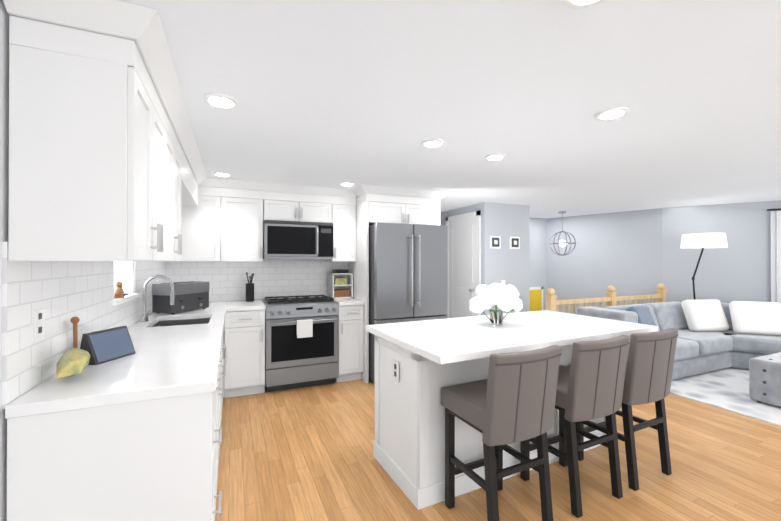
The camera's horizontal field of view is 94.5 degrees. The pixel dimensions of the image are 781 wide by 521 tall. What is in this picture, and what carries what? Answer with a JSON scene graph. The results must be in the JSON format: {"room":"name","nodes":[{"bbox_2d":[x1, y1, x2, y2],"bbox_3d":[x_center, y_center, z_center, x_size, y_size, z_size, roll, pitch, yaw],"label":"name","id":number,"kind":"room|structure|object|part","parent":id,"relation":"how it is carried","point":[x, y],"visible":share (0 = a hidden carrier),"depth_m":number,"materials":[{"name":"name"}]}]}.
{"room":"kitchen","nodes":[
{"label":"kitchen","id":0,"kind":"room"},
{"bbox_2d":[0,0,133,520],"bbox_3d":[-0.891,0.254,0.230,0.140,2.210,8.120,0,0,-24],"label":"wall","id":1,"kind":"structure","parent":0,"point":[4,111],"depth_m":1.13,"materials":[{"name":"white paint"}]},
{"bbox_2d":[2,242,165,409],"bbox_3d":[-1.802,0.207,2.495,0.012,0.520,2.999,0,0,-24],"label":"backsplash","id":2,"kind":"structure","parent":1,"relation":"attached to","point":[62,293],"depth_m":1.41,"materials":[{"name":"tile"}]},
{"bbox_2d":[34,308,44,342],"bbox_3d":[-1.272,0.235,1.309,0.006,0.115,0.070,0,0,-24],"label":"electrical outlet plate","id":3,"kind":"object","parent":2,"relation":"attached to","point":[39,324],"depth_m":1.30,"materials":[{"name":"white plastic"}]},
{"bbox_2d":[6,8,170,260],"bbox_3d":[-1.185,-0.382,1.514,0.326,0.770,0.703,0,0,-24],"label":"upper cabinet","id":4,"kind":"object","parent":1,"relation":"attached to","point":[100,168],"depth_m":1.20,"materials":[{"name":"white wood"}]},
{"bbox_2d":[113,261,139,305],"bbox_3d":[-1.807,0.106,2.362,0.167,0.320,0.580,0,0,-24],"label":"window","id":5,"kind":"structure","parent":1,"relation":"in","point":[124,272],"depth_m":2.57,"materials":[{"name":"white"}]},
{"bbox_2d":[114,281,123,297],"bbox_3d":[-1.717,0.183,2.285,0.053,0.104,0.068,0,0,-24],"label":"figurine","id":6,"kind":"object","parent":5,"relation":"on","point":[118,291],"visible":0.98,"depth_m":2.27,"materials":[{"name":"brown wood"}]},
{"bbox_2d":[171,120,182,260],"bbox_3d":[-1.425,-0.380,2.061,0.326,0.770,0.703,0,0,-24],"label":"upper cabinet","id":7,"kind":"object","parent":1,"relation":"attached to","point":[176,150],"depth_m":2.19,"materials":[{"name":"white wood"}]},
{"bbox_2d":[31,0,780,218],"bbox_3d":[3.140,-0.890,3.415,10.200,0.100,10.700,0,0,-24],"label":"ceiling","id":8,"kind":"structure","parent":0,"point":[329,93],"depth_m":1.86,"materials":[{"name":"white paint"}]},
{"bbox_2d":[203,93,238,108],"bbox_3d":[-0.893,-0.838,1.905,0.168,0.013,0.168,0,0,-33],"label":"recessed light","id":9,"kind":"object","parent":8,"relation":"in","point":[220,100],"depth_m":1.89,"materials":[{"name":"white"}]},
{"bbox_2d":[213,171,231,176],"bbox_3d":[-1.621,-0.832,3.485,0.168,0.013,0.168,0,0,-33],"label":"recessed light","id":10,"kind":"object","parent":8,"relation":"in","point":[218,173],"depth_m":3.47,"materials":[{"name":"white plastic"}]},
{"bbox_2d":[339,182,354,185],"bbox_3d":[-0.474,-0.830,3.935,0.168,0.013,0.168,0,0,21],"label":"recessed light","id":11,"kind":"object","parent":8,"relation":"in","point":[342,183],"depth_m":3.92,"materials":[{"name":"white"}]},
{"bbox_2d":[421,139,444,147],"bbox_3d":[0.305,-0.835,2.584,0.168,0.013,0.168,0,0,-33],"label":"recessed light","id":12,"kind":"object","parent":8,"relation":"in","point":[430,143],"depth_m":2.56,"materials":[{"name":"white plastic"}]},
{"bbox_2d":[484,153,505,160],"bbox_3d":[0.845,-0.834,2.920,0.168,0.013,0.168,0,0,-33],"label":"recessed light","id":13,"kind":"object","parent":8,"relation":"in","point":[497,156],"depth_m":2.90,"materials":[{"name":"white"}]},
{"bbox_2d":[549,211,575,255],"bbox_3d":[2.912,-0.455,6.120,0.418,0.748,0.418,0,0,-24],"label":"pendant light","id":14,"kind":"object","parent":8,"relation":"hanging from","point":[562,243],"visible":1,"depth_m":6.08,"materials":[{"name":"silver metal"}]},
{"bbox_2d":[561,0,605,8],"bbox_3d":[0.622,-0.841,1.117,0.168,0.013,0.168,0,0,-33],"label":"recessed light","id":15,"kind":"object","parent":8,"relation":"in","point":[573,4],"depth_m":1.17,"materials":[{"name":"white plastic"}]},
{"bbox_2d":[594,107,628,120],"bbox_3d":[1.264,-0.837,2.066,0.168,0.013,0.168,0,0,-33],"label":"recessed light","id":16,"kind":"object","parent":8,"relation":"in","point":[612,113],"depth_m":2.05,"materials":[{"name":"white"}]},
{"bbox_2d":[440,202,529,317],"bbox_3d":[1.121,0.277,6.587,0.962,2.210,2.860,0,0,-24],"label":"wall","id":17,"kind":"structure","parent":0,"point":[475,260],"depth_m":5.40,"materials":[{"name":"grey paint"}]},
{"bbox_2d":[490,236,500,248],"bbox_3d":[1.512,-0.263,5.205,0.180,0.180,0.026,0,0,-24],"label":"framed artwork","id":18,"kind":"object","parent":17,"relation":"attached to","point":[495,242],"depth_m":5.20,"materials":[{"name":"white"}]},
{"bbox_2d":[509,236,519,248],"bbox_3d":[1.841,-0.263,5.350,0.180,0.180,0.026,0,0,-24],"label":"framed artwork","id":19,"kind":"object","parent":17,"relation":"attached to","point":[514,242],"depth_m":5.33,"materials":[{"name":"white"}]},
{"bbox_2d":[215,379,780,520],"bbox_3d":[3.140,1.420,3.407,10.200,0.100,10.700,0,0,-24],"label":"floor","id":20,"kind":"structure","parent":0,"point":[302,454],"depth_m":2.33,"materials":[{"name":"brown wood"}]},
{"bbox_2d":[5,375,220,520],"bbox_3d":[-1.043,0.926,1.492,0.571,0.874,0.564,0,0,-24],"label":"base cabinet","id":21,"kind":"object","parent":20,"relation":"on","point":[137,436],"depth_m":1.24,"materials":[{"name":"white wood"}]},
{"bbox_2d":[5,323,224,414],"bbox_3d":[-1.203,0.470,1.876,0.586,0.040,1.414,0,0,-24],"label":"countertop","id":22,"kind":"structure","parent":21,"relation":"on","point":[182,356],"depth_m":1.44,"materials":[{"name":"white stone"}]},
{"bbox_2d":[56,348,89,378],"bbox_3d":[-1.203,0.385,1.372,0.103,0.109,0.186,0,0,-24],"label":"decor","id":23,"kind":"object","parent":22,"relation":"on","point":[71,362],"visible":1,"depth_m":1.33,"materials":[{"name":"yellow metal"}]},
{"bbox_2d":[71,317,83,349],"bbox_3d":[-1.328,0.343,1.523,0.056,0.211,0.056,0,0,-24],"label":"wooden utensil","id":24,"kind":"object","parent":22,"relation":"on","point":[75,321],"visible":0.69,"depth_m":1.52,"materials":[{"name":"brown wood"}]},
{"bbox_2d":[80,326,134,364],"bbox_3d":[-1.292,0.383,1.653,0.097,0.132,0.202,0,0,8],"label":"smart display","id":25,"kind":"object","parent":22,"relation":"on","point":[105,345],"visible":0.96,"depth_m":1.62,"materials":[{"name":"grey plastic"}]},
{"bbox_2d":[141,311,232,397],"bbox_3d":[-1.778,0.932,3.229,0.618,0.874,0.450,0,0,-24],"label":"base cabinet","id":26,"kind":"object","parent":20,"relation":"on","point":[227,318],"depth_m":3.53,"materials":[{"name":"white wood"}]},
{"bbox_2d":[140,275,174,321],"bbox_3d":[-1.758,0.280,2.740,0.223,0.347,0.105,0,0,-24],"label":"faucet","id":27,"kind":"object","parent":26,"relation":"on","point":[145,317],"depth_m":2.69,"materials":[{"name":"silver metal"}]},
{"bbox_2d":[221,339,224,443],"bbox_3d":[-1.405,0.929,2.312,0.564,0.874,0.560,0,0,-24],"label":"base cabinet","id":28,"kind":"object","parent":20,"relation":"on","point":[222,340],"depth_m":2.39,"materials":[{"name":"white wood"}]},
{"bbox_2d":[233,307,265,396],"bbox_3d":[-1.574,0.935,3.885,0.383,0.874,0.626,0,0,-24],"label":"base cabinet","id":29,"kind":"object","parent":20,"relation":"on","point":[248,326],"depth_m":3.63,"materials":[{"name":"white wood"}]},
{"bbox_2d":[145,301,224,318],"bbox_3d":[-1.919,0.476,3.506,0.586,0.040,1.026,0,0,-24],"label":"countertop","id":30,"kind":"structure","parent":29,"relation":"on","point":[218,308],"depth_m":3.10,"materials":[{"name":"white stone"}]},
{"bbox_2d":[152,281,208,313],"bbox_3d":[-1.866,0.326,3.243,0.218,0.258,0.426,0,0,16],"label":"toaster","id":31,"kind":"object","parent":30,"relation":"on","point":[191,295],"visible":0.98,"depth_m":3.12,"materials":[{"name":"grey metal"}]},
{"bbox_2d":[225,300,264,310],"bbox_3d":[-1.561,0.478,3.876,0.368,0.040,0.636,0,0,-24],"label":"countertop","id":32,"kind":"structure","parent":29,"relation":"on","point":[241,305],"depth_m":3.67,"materials":[{"name":"white stone"}]},
{"bbox_2d":[246,272,253,301],"bbox_3d":[-1.579,0.293,4.057,0.090,0.328,0.090,0,0,-24],"label":"utensil holder","id":33,"kind":"object","parent":32,"relation":"on","point":[249,291],"visible":1,"depth_m":4.02,"materials":[{"name":"black metal"}]},
{"bbox_2d":[262,295,338,391],"bbox_3d":[-1.030,0.899,4.074,0.756,0.948,0.699,0,0,-24],"label":"range","id":34,"kind":"object","parent":20,"relation":"on","point":[301,342],"visible":1,"depth_m":3.81,"materials":[{"name":"silver metal"}]},
{"bbox_2d":[334,303,363,382],"bbox_3d":[-0.563,0.936,4.329,0.296,0.874,0.626,0,0,-24],"label":"base cabinet","id":35,"kind":"object","parent":20,"relation":"on","point":[351,319],"depth_m":4.06,"materials":[{"name":"white wood"}]},
{"bbox_2d":[334,298,363,306],"bbox_3d":[-0.557,0.479,4.317,0.296,0.040,0.636,0,0,-24],"label":"countertop","id":36,"kind":"structure","parent":35,"relation":"on","point":[343,302],"depth_m":4.05,"materials":[{"name":"white stone"}]},
{"bbox_2d":[328,269,352,298],"bbox_3d":[-0.622,0.284,4.477,0.250,0.350,0.240,0,0,-24],"label":"bread box","id":37,"kind":"object","parent":36,"relation":"on","point":[339,285],"visible":0.9,"depth_m":4.42,"materials":[{"name":"white wood"}]},
{"bbox_2d":[345,274,355,299],"bbox_3d":[-0.468,0.305,4.195,0.133,0.305,0.100,0,0,-24],"label":"stand","id":38,"kind":"object","parent":36,"relation":"on","point":[351,298],"visible":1,"depth_m":4.20,"materials":[{"name":"silver metal"}]},
{"bbox_2d":[348,184,448,382],"bbox_3d":[0.051,0.270,4.512,1.133,2.208,0.770,0,0,-24],"label":"surround","id":39,"kind":"object","parent":20,"relation":"on","point":[409,206],"visible":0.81,"depth_m":4.19,"materials":[{"name":"white wood"}]},
{"bbox_2d":[369,222,447,382],"bbox_3d":[0.099,0.484,4.402,0.894,1.780,0.936,0,0,-24],"label":"fridge","id":40,"kind":"object","parent":20,"relation":"on","point":[408,272],"visible":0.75,"depth_m":4.01,"materials":[{"name":"silver metal"}]},
{"bbox_2d":[373,334,609,509],"bbox_3d":[0.777,0.930,2.625,1.707,0.874,0.614,0,0,-26],"label":"kitchen island","id":41,"kind":"object","parent":20,"relation":"on","point":[419,365],"depth_m":2.12,"materials":[{"name":"white wood"}]},
{"bbox_2d":[393,359,398,381],"bbox_3d":[0.031,0.676,2.217,0.007,0.120,0.075,0,0,-26],"label":"outlet","id":42,"kind":"object","parent":41,"relation":"attached to","point":[395,361],"depth_m":2.21,"materials":[{"name":"white plastic"}]},
{"bbox_2d":[365,310,657,365],"bbox_3d":[0.836,0.473,2.511,1.800,0.040,0.930,0,0,-26],"label":"island countertop","id":43,"kind":"structure","parent":41,"relation":"on","point":[447,341],"depth_m":2.27,"materials":[{"name":"white stone"}]},
{"bbox_2d":[469,283,522,324],"bbox_3d":[0.756,0.306,2.552,0.386,0.291,0.319,0,0,-26],"label":"flower vase","id":44,"kind":"object","parent":43,"relation":"on","point":[502,297],"visible":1,"depth_m":2.48,"materials":[{"name":"clear glass"}]},
{"bbox_3d":[0.749,0.403,2.552,0.100,0.099,0.100,0,0,-26],"label":"glass","id":45,"kind":"part","parent":44,"relation":"part of","materials":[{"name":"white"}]},
{"bbox_2d":[441,345,560,520],"bbox_3d":[0.576,0.897,1.906,0.430,0.935,0.484,0,0,-26],"label":"stool","id":46,"kind":"object","parent":20,"relation":"on","point":[511,399],"visible":1,"depth_m":1.74,"materials":[{"name":"grey fabric"}]},
{"bbox_3d":[0.576,0.647,1.907,0.430,0.435,0.484,0,0,-26],"label":"seat","id":47,"kind":"part","parent":46,"relation":"part of","materials":[{"name":"grey fabric"}]},
{"bbox_2d":[520,335,629,517],"bbox_3d":[1.087,0.898,2.158,0.430,0.935,0.484,0,0,-26],"label":"stool","id":48,"kind":"object","parent":20,"relation":"on","point":[590,383],"visible":0.81,"depth_m":1.96,"materials":[{"name":"grey fabric"}]},
{"bbox_3d":[1.087,0.648,2.158,0.430,0.435,0.484,0,0,-26],"label":"seat","id":49,"kind":"part","parent":48,"relation":"part of","materials":[{"name":"grey fabric"}]},
{"bbox_2d":[544,284,666,313],"bbox_3d":[3.151,0.867,5.161,2.440,1.020,0.110,0,0,-24],"label":"stair railing","id":50,"kind":"object","parent":20,"relation":"on","point":[609,299],"visible":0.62,"depth_m":5.11,"materials":[{"name":"brown wood"}]},
{"bbox_2d":[575,328,677,490],"bbox_3d":[1.545,0.899,2.383,0.430,0.935,0.484,0,0,-26],"label":"stool","id":51,"kind":"object","parent":20,"relation":"on","point":[649,368],"visible":0.71,"depth_m":2.18,"materials":[{"name":"grey fabric"}]},
{"bbox_3d":[1.545,0.649,2.384,0.430,0.435,0.484,0,0,-26],"label":"seat","id":52,"kind":"part","parent":51,"relation":"part of","materials":[{"name":"grey fabric"}]},
{"bbox_2d":[576,299,780,379],"bbox_3d":[4.561,0.939,4.202,3.559,0.828,2.710,0,0,-24],"label":"sofa","id":53,"kind":"object","parent":20,"relation":"on","point":[714,334],"visible":0.69,"depth_m":4.51,"materials":[{"name":"fabric"}]},
{"bbox_2d":[680,233,727,299],"bbox_3d":[4.444,0.501,5.130,0.510,1.750,0.510,0,0,-24],"label":"floor lamp","id":54,"kind":"object","parent":20,"relation":"on","point":[703,240],"visible":0.71,"depth_m":4.98,"materials":[{"name":"white fabric"}]},
{"bbox_2d":[670,368,780,425],"bbox_3d":[4.366,1.363,3.290,2.350,0.011,2.900,0,0,-24],"label":"rug","id":55,"kind":"object","parent":20,"relation":"on","point":[727,389],"depth_m":3.72,"materials":[{"name":"white fabric"}]},
{"bbox_2d":[749,352,780,406],"bbox_3d":[4.243,1.145,3.335,1.339,0.424,0.920,0,0,-24],"label":"ottoman","id":56,"kind":"object","parent":55,"relation":"on","point":[765,379],"visible":1,"depth_m":3.39,"materials":[{"name":"fabric"}]},
{"bbox_2d":[529,218,545,310],"bbox_3d":[2.401,0.278,6.882,1.660,2.210,0.150,0,0,-24],"label":"wall","id":57,"kind":"structure","parent":0,"point":[537,233],"depth_m":7.03,"materials":[{"name":"grey paint"}]},
{"bbox_2d":[546,200,780,313],"bbox_3d":[5.291,0.273,5.472,2.737,2.210,4.942,0,0,-24],"label":"wall","id":58,"kind":"structure","parent":0,"point":[634,253],"depth_m":5.72,"materials":[{"name":"grey paint"}]},
{"bbox_2d":[767,208,780,302],"bbox_3d":[5.861,0.304,4.658,1.430,2.042,0.052,0,0,33],"label":"curtain","id":59,"kind":"object","parent":58,"relation":"hanging from","point":[775,244],"visible":0.77,"depth_m":5.00,"materials":[{"name":"white fabric"}]},
{"bbox_3d":[-1.104,0.274,5.860,4.000,2.210,2.600,0,0,-24],"label":"wall","id":60,"kind":"structure","parent":0,"visible":0},
{"bbox_2d":[174,186,225,261],"bbox_3d":[-2.010,-0.373,3.846,0.478,0.770,0.336,0,0,-24],"label":"upper cabinet","id":61,"kind":"object","parent":60,"relation":"attached to","point":[222,222],"depth_m":3.72,"materials":[{"name":"white wood"}]},
{"bbox_2d":[226,186,265,261],"bbox_3d":[-1.670,-0.373,3.995,0.476,0.770,0.336,0,0,-24],"label":"upper cabinet","id":62,"kind":"object","parent":60,"relation":"attached to","point":[245,209],"depth_m":3.87,"materials":[{"name":"white wood"}]},
{"bbox_2d":[166,259,347,301],"bbox_3d":[-1.475,0.213,4.271,2.018,0.520,0.012,0,0,-24],"label":"backsplash","id":63,"kind":"structure","parent":60,"relation":"attached to","point":[285,277],"depth_m":4.25,"materials":[{"name":"tile"}]},
{"bbox_2d":[236,277,242,286],"bbox_3d":[-1.733,0.245,4.148,0.070,0.115,0.004,0,0,-24],"label":"electrical outlet plate","id":64,"kind":"object","parent":63,"relation":"attached to","point":[239,280],"depth_m":4.15,"materials":[{"name":"white plastic"}]},
{"bbox_2d":[266,190,305,221],"bbox_3d":[-1.256,-0.598,4.178,0.421,0.318,0.336,0,0,-24],"label":"upper cabinet","id":65,"kind":"object","parent":60,"relation":"attached to","point":[289,205],"depth_m":4.03,"materials":[{"name":"white wood"}]},
{"bbox_2d":[263,220,332,258],"bbox_3d":[-1.077,-0.224,4.185,0.752,0.419,0.464,0,0,-24],"label":"microwave","id":66,"kind":"object","parent":65,"relation":"attached to","point":[295,240],"visible":0.96,"depth_m":4.00,"materials":[{"name":"silver metal"}]},
{"bbox_2d":[306,194,333,225],"bbox_3d":[-0.949,-0.598,4.313,0.421,0.318,0.336,0,0,-24],"label":"upper cabinet","id":67,"kind":"object","parent":60,"relation":"attached to","point":[319,207],"depth_m":4.19,"materials":[{"name":"white wood"}]},
{"bbox_2d":[325,194,355,261],"bbox_3d":[-0.618,-0.371,4.458,0.296,0.770,0.336,0,0,-24],"label":"upper cabinet","id":68,"kind":"object","parent":60,"relation":"attached to","point":[344,228],"depth_m":4.31,"materials":[{"name":"white wood"}]}
]}

